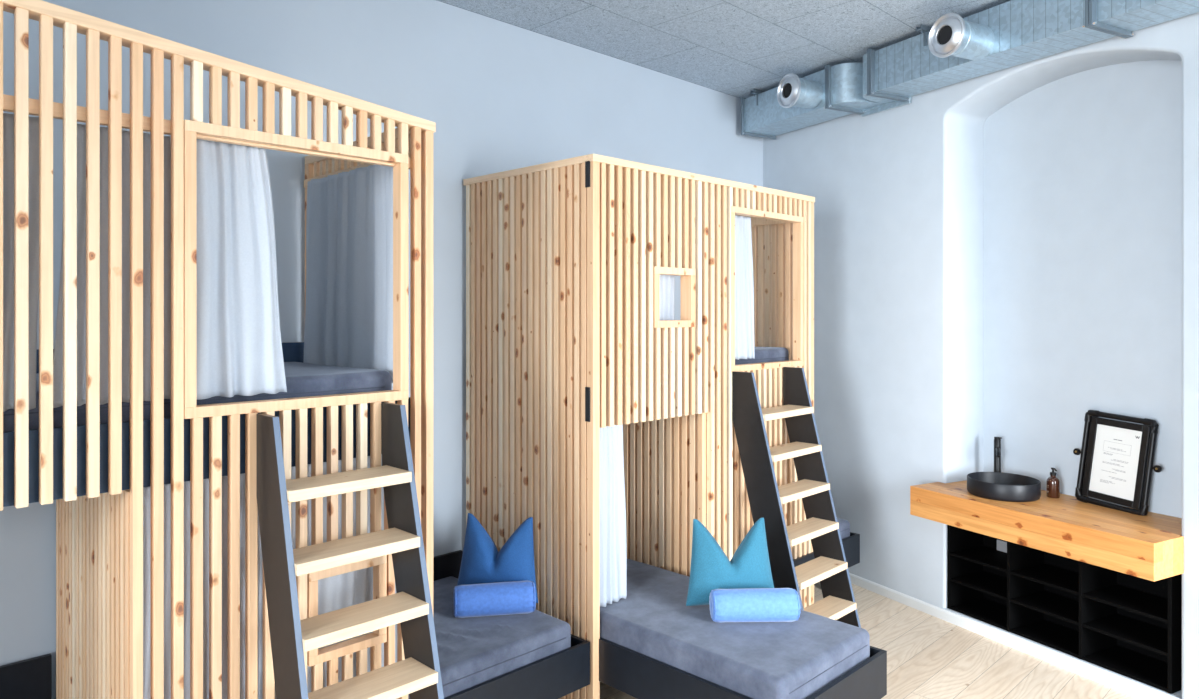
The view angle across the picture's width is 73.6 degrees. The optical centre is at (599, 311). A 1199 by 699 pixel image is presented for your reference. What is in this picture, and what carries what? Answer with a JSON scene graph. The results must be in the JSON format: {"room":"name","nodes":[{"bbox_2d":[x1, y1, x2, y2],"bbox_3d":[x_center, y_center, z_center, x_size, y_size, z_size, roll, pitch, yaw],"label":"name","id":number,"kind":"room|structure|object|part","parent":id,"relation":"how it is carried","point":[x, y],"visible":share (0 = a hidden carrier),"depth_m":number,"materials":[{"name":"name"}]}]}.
{"room":"dormitory","nodes":[
{"label":"dormitory","id":0,"kind":"room"},
{"bbox_2d":[0,0,762,698],"bbox_3d":[-2.266,0.125,3.355,10.840,3.910,0.150,0,0,-45],"label":"wall","id":1,"kind":"structure","parent":0,"point":[500,96],"depth_m":4.58,"materials":[{"name":"white paint"}]},
{"bbox_2d":[437,0,1010,98],"bbox_3d":[0.403,-1.830,0.615,10.440,0.100,7.500,0,0,-45],"label":"ceiling","id":2,"kind":"structure","parent":0,"point":[735,48],"depth_m":5.02,"materials":[{"name":"grey concrete"}]},
{"bbox_2d":[740,0,1198,138],"bbox_3d":[2.643,-1.606,3.881,0.656,0.348,6.167,0,0,-28],"label":"ventilation duct","id":3,"kind":"object","parent":2,"relation":"attached to","point":[955,49],"visible":1,"depth_m":4.81,"materials":[{"name":"silver metal"}]},
{"bbox_2d":[600,581,1138,698],"bbox_3d":[0.403,2.080,0.615,10.440,0.100,7.500,0,0,-45],"label":"floor","id":4,"kind":"structure","parent":0,"point":[929,656],"depth_m":4.61,"materials":[{"name":"brown wood"}]},
{"bbox_2d":[0,653,51,698],"bbox_3d":[-1.795,1.708,2.174,0.915,0.645,2.147,0,0,-45],"label":"frame","id":5,"kind":"object","parent":4,"relation":"on","point":[31,678],"visible":1,"depth_m":3.19,"materials":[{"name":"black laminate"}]},
{"bbox_2d":[0,0,435,698],"bbox_3d":[-1.795,0.525,2.923,2.096,3.010,1.084,0,0,-45],"label":"bunk bed","id":6,"kind":"object","parent":4,"relation":"on","point":[96,474],"visible":0.88,"depth_m":2.62,"materials":[{"name":"pine"},{"name":"dark blue painted wood"}]},
{"bbox_2d":[3,113,38,411],"bbox_3d":[-1.909,-0.146,2.181,0.687,0.872,0.038,0,0,-45],"label":"curtain","id":7,"kind":"object","parent":6,"relation":"hanging from","point":[8,119],"visible":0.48,"depth_m":2.36,"materials":[{"name":"white fabric"}]},
{"bbox_2d":[53,124,170,407],"bbox_3d":[-1.536,-0.146,2.554,0.357,0.872,0.034,0,0,-45],"label":"curtain","id":8,"kind":"object","parent":6,"relation":"hanging from","point":[81,129],"visible":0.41,"depth_m":2.54,"materials":[{"name":"white fabric"}]},
{"bbox_2d":[3,362,391,431],"bbox_3d":[-1.838,0.381,2.944,1.909,0.282,0.911,0,0,-45],"label":"mattress","id":9,"kind":"object","parent":6,"relation":"on","point":[302,379],"visible":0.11,"depth_m":3.04,"materials":[{"name":"grey fabric"}]},
{"bbox_3d":[-1.452,-0.604,2.580,2.005,0.043,0.030,0,0,-45],"label":"curtain rail","id":10,"kind":"part","parent":6,"relation":"part of","materials":[{"name":"brown wood"}]},
{"bbox_3d":[-1.440,-0.858,2.569,2.096,0.244,0.081,0,0,-45],"label":"rail","id":11,"kind":"part","parent":6,"relation":"part of","materials":[{"name":"brown wood"}]},
{"bbox_2d":[197,139,286,399],"bbox_3d":[-1.260,-0.149,2.816,0.329,0.887,0.039,0,0,-45],"label":"curtain","id":12,"kind":"object","parent":6,"relation":"hanging from","point":[239,343],"visible":0.9,"depth_m":2.81,"materials":[{"name":"white fabric"}]},
{"bbox_2d":[143,454,396,698],"bbox_3d":[-1.152,1.024,2.956,0.988,0.925,0.036,0,0,-45],"label":"curtain","id":13,"kind":"object","parent":6,"relation":"hanging from","point":[352,588],"visible":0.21,"depth_m":2.80,"materials":[{"name":"white fabric"}]},
{"bbox_3d":[-1.076,-0.139,2.920,0.830,0.974,0.059,0,0,-45],"label":"opening frame","id":14,"kind":"part","parent":6,"relation":"part of","materials":[{"name":"brown wood"}]},
{"bbox_3d":[-1.445,0.645,4.008,0.045,2.770,0.045,0,0,-45],"label":"corner post","id":15,"kind":"part","parent":6,"relation":"part of","materials":[{"name":"brown wood"}]},
{"bbox_2d":[304,164,392,382],"bbox_3d":[-1.146,-0.171,3.636,0.040,0.935,0.903,0,0,-45],"label":"curtain","id":16,"kind":"object","parent":6,"relation":"hanging from","point":[349,307],"visible":0.89,"depth_m":3.61,"materials":[{"name":"white fabric"}]},
{"bbox_3d":[-0.709,0.646,3.283,0.035,2.768,0.045,0,0,-45],"label":"corner post","id":17,"kind":"part","parent":6,"relation":"part of","materials":[{"name":"brown wood"}]},
{"bbox_2d":[257,402,443,698],"bbox_3d":[-0.810,1.190,2.746,0.502,1.679,0.560,0,0,-45],"label":"ladder","id":18,"kind":"object","parent":4,"relation":"on","point":[418,675],"visible":1,"depth_m":2.76,"materials":[{"name":"laminate"}]},
{"bbox_2d":[433,550,589,698],"bbox_3d":[-1.122,1.710,3.613,1.953,0.640,1.084,0,0,-45],"label":"frame","id":19,"kind":"object","parent":4,"relation":"on","point":[560,674],"visible":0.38,"depth_m":3.75,"materials":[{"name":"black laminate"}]},
{"bbox_2d":[408,576,570,698],"bbox_3d":[-1.138,1.633,3.592,1.844,0.294,1.024,0,0,-45],"label":"mattress","id":20,"kind":"object","parent":19,"relation":"on","point":[472,651],"visible":0.25,"depth_m":3.71,"materials":[{"name":"grey fabric"}]},
{"bbox_2d":[454,580,535,617],"bbox_3d":[-0.523,1.423,3.980,0.400,0.152,0.157,0,0,-11],"label":"bolster cushion","id":21,"kind":"object","parent":20,"relation":"on","point":[516,597],"visible":1,"depth_m":3.92,"materials":[{"name":"fabric"}]},
{"bbox_2d":[457,513,537,602],"bbox_3d":[-0.535,1.282,4.193,0.463,0.424,0.177,0,0,14],"label":"throw pillow","id":22,"kind":"object","parent":20,"relation":"on","point":[481,562],"visible":0.69,"depth_m":4.14,"materials":[{"name":"blue fabric"}]},
{"bbox_2d":[463,154,814,698],"bbox_3d":[0.325,0.627,5.044,2.097,2.805,1.083,0,0,-45],"label":"bunk bed","id":23,"kind":"object","parent":4,"relation":"on","point":[567,341],"visible":0.81,"depth_m":4.40,"materials":[{"name":"brown wood"}]},
{"bbox_3d":[-0.416,-0.757,4.355,0.074,0.036,1.008,0,0,-45],"label":"rail","id":24,"kind":"part","parent":23,"relation":"part of","materials":[{"name":"brown wood"}]},
{"bbox_3d":[-0.054,0.455,3.957,0.024,0.170,0.032,0,0,-45],"label":"hinge plate","id":25,"kind":"part","parent":23,"relation":"part of","materials":[{"name":"metal"}]},
{"bbox_3d":[-0.054,-0.680,3.957,0.024,0.130,0.032,0,0,-45],"label":"hinge plate","id":26,"kind":"part","parent":23,"relation":"part of","materials":[{"name":"metal"}]},
{"bbox_3d":[-0.033,0.645,3.959,0.046,2.769,0.046,0,0,-45],"label":"corner post","id":27,"kind":"part","parent":23,"relation":"part of","materials":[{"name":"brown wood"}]},
{"bbox_2d":[600,424,626,606],"bbox_3d":[0.055,1.031,4.111,0.252,0.926,0.028,0,0,-45],"label":"curtain","id":28,"kind":"object","parent":23,"relation":"hanging from","point":[613,541],"visible":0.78,"depth_m":4.12,"materials":[{"name":"white fabric"}]},
{"bbox_2d":[659,275,674,319],"bbox_3d":[0.300,-0.169,4.423,0.386,0.802,0.026,0,0,-45],"label":"curtain","id":29,"kind":"object","parent":23,"relation":"hanging from","point":[666,282],"visible":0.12,"depth_m":4.49,"materials":[{"name":"white fabric"}]},
{"bbox_3d":[0.682,-0.757,4.687,2.097,0.036,0.075,0,0,-45],"label":"rail","id":30,"kind":"part","parent":23,"relation":"part of","materials":[{"name":"brown wood"}]},
{"bbox_2d":[735,215,754,359],"bbox_3d":[0.866,-0.150,4.941,0.330,0.884,0.028,0,0,-45],"label":"curtain","id":31,"kind":"object","parent":23,"relation":"hanging from","point":[744,281],"visible":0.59,"depth_m":4.96,"materials":[{"name":"white fabric"}]},
{"bbox_2d":[735,347,788,364],"bbox_3d":[0.289,0.381,5.082,1.917,0.283,0.927,0,0,-45],"label":"mattress","id":32,"kind":"object","parent":23,"relation":"on","point":[762,354],"visible":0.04,"depth_m":5.25,"materials":[{"name":"grey fabric"}]},
{"bbox_3d":[1.040,-0.136,5.036,0.807,0.982,0.059,0,0,-45],"label":"opening frame","id":33,"kind":"part","parent":23,"relation":"part of","materials":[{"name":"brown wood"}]},
{"bbox_3d":[1.412,0.645,5.404,0.043,2.769,0.046,0,0,-45],"label":"corner post","id":34,"kind":"part","parent":23,"relation":"part of","materials":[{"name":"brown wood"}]},
{"bbox_2d":[599,637,886,698],"bbox_3d":[0.309,1.710,4.256,0.872,0.640,2.117,0,0,-45],"label":"frame","id":35,"kind":"object","parent":4,"relation":"on","point":[635,674],"visible":0.22,"depth_m":3.70,"materials":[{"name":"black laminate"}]},
{"bbox_2d":[600,559,869,698],"bbox_3d":[0.291,1.639,4.247,0.785,0.283,2.048,0,0,-45],"label":"mattress","id":36,"kind":"object","parent":35,"relation":"on","point":[797,659],"visible":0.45,"depth_m":3.70,"materials":[{"name":"grey fabric"}]},
{"bbox_2d":[686,518,773,605],"bbox_3d":[0.669,1.279,4.111,0.474,0.421,0.181,0,0,-5],"label":"throw pillow","id":37,"kind":"object","parent":36,"relation":"on","point":[749,566],"visible":0.8,"depth_m":4.05,"materials":[{"name":"teal fabric"}]},
{"bbox_2d":[709,588,800,622],"bbox_3d":[0.750,1.422,3.896,0.419,0.152,0.156,0,0,-2],"label":"bolster cushion","id":38,"kind":"object","parent":36,"relation":"on","point":[747,604],"visible":1,"depth_m":3.83,"materials":[{"name":"fabric"}]},
{"bbox_2d":[733,367,860,627],"bbox_3d":[1.181,1.190,4.737,0.570,1.679,0.560,0,0,-45],"label":"ladder","id":39,"kind":"object","parent":4,"relation":"on","point":[829,566],"visible":0.74,"depth_m":4.71,"materials":[{"name":"laminate"}]},
{"bbox_2d":[793,532,859,590],"bbox_3d":[0.898,1.710,5.595,1.722,0.640,1.077,0,0,-45],"label":"frame","id":40,"kind":"object","parent":4,"relation":"on","point":[851,545],"visible":0.1,"depth_m":5.72,"materials":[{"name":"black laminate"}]},
{"bbox_2d":[706,513,849,538],"bbox_3d":[0.893,1.643,5.598,1.643,0.273,1.008,0,0,-45],"label":"mattress","id":41,"kind":"object","parent":40,"relation":"on","point":[844,525],"visible":0.03,"depth_m":5.76,"materials":[{"name":"grey"}]},
{"bbox_2d":[763,12,1198,698],"bbox_3d":[3.426,0.110,3.522,0.385,3.880,8.400,0,0,-28],"label":"wall","id":42,"kind":"structure","parent":0,"point":[1011,254],"depth_m":5.26,"materials":[{"name":"white paint"}]},
{"bbox_2d":[849,573,1174,698],"bbox_3d":[3.239,1.996,3.451,0.012,0.068,7.850,0,0,-28],"label":"baseboard","id":43,"kind":"structure","parent":42,"relation":"attached to","point":[1123,685],"depth_m":4.82,"materials":[{"name":"white paint"}]},
{"bbox_2d":[947,525,1181,693],"bbox_3d":[2.757,1.634,4.772,0.348,0.636,1.345,0,0,-28],"label":"shelf unit","id":44,"kind":"object","parent":42,"relation":"attached to","point":[1130,626],"visible":0.63,"depth_m":4.65,"materials":[{"name":"black wood"}]},
{"bbox_2d":[997,539,1006,552],"bbox_3d":[2.658,1.552,5.291,0.017,0.085,0.085,0,0,-28],"label":"power socket","id":45,"kind":"object","parent":44,"relation":"on","point":[1001,545],"visible":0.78,"depth_m":5.29,"materials":[{"name":"grey plastic"}]},
{"bbox_2d":[910,480,1183,580],"bbox_3d":[2.643,1.221,4.708,0.651,0.186,1.468,0,0,-28],"label":"countertop","id":46,"kind":"structure","parent":44,"relation":"on","point":[1150,546],"depth_m":4.39,"materials":[{"name":"brown wood"}]},
{"bbox_2d":[994,437,1001,471],"bbox_3d":[2.574,0.970,5.185,0.052,0.316,0.175,0,0,23],"label":"tap","id":47,"kind":"object","parent":46,"relation":"on","point":[997,440],"visible":0.64,"depth_m":5.22,"materials":[{"name":"black metal"}]},
{"bbox_3d":[2.566,0.905,5.167,0.027,0.050,0.136,0,0,24],"label":"spout","id":48,"kind":"part","parent":47,"relation":"part of","materials":[{"name":"black metal"}]},
{"bbox_2d":[967,472,1040,501],"bbox_3d":[2.487,1.077,4.948,0.392,0.102,0.416,0,0,-28],"label":"basin","id":49,"kind":"object","parent":46,"relation":"in","point":[999,486],"visible":1,"depth_m":4.84,"materials":[{"name":"black ceramic"}]},
{"bbox_2d":[1046,467,1059,497],"bbox_3d":[2.762,1.038,4.888,0.072,0.180,0.073,0,0,-28],"label":"soap dispenser","id":50,"kind":"object","parent":46,"relation":"on","point":[1052,483],"visible":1,"depth_m":4.86,"materials":[{"name":"orange glass"}]},
{"bbox_2d":[1073,410,1161,515],"bbox_3d":[2.970,0.863,4.623,0.106,0.558,0.504,0,0,-25],"label":"frame","id":51,"kind":"object","parent":46,"relation":"on","point":[1117,459],"visible":1,"depth_m":4.61,"materials":[{"name":"black metal"}]},
{"bbox_3d":[2.880,0.842,4.824,0.024,0.041,0.064,0,0,-28],"label":"swivel knob","id":52,"kind":"part","parent":51,"relation":"part of","materials":[{"name":"black metal"}]},
{"bbox_3d":[2.968,0.862,4.622,0.072,0.471,0.352,0,0,-25],"label":"frame","id":53,"kind":"part","parent":51,"relation":"part of","materials":[{"name":"black metal"}]},
{"bbox_3d":[2.977,0.864,4.626,0.070,0.482,0.361,0,0,-25],"label":"panel","id":54,"kind":"part","parent":51,"relation":"part of","materials":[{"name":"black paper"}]},
{"bbox_3d":[3.063,0.863,4.423,0.024,0.041,0.064,0,0,-28],"label":"swivel knob","id":55,"kind":"part","parent":51,"relation":"part of","materials":[{"name":"black metal"}]},
{"bbox_3d":[2.906,1.634,4.851,0.010,0.636,1.345,0,0,-28],"label":"panel","id":56,"kind":"part","parent":44,"relation":"part of","materials":[{"name":"black wood"}]}
]}

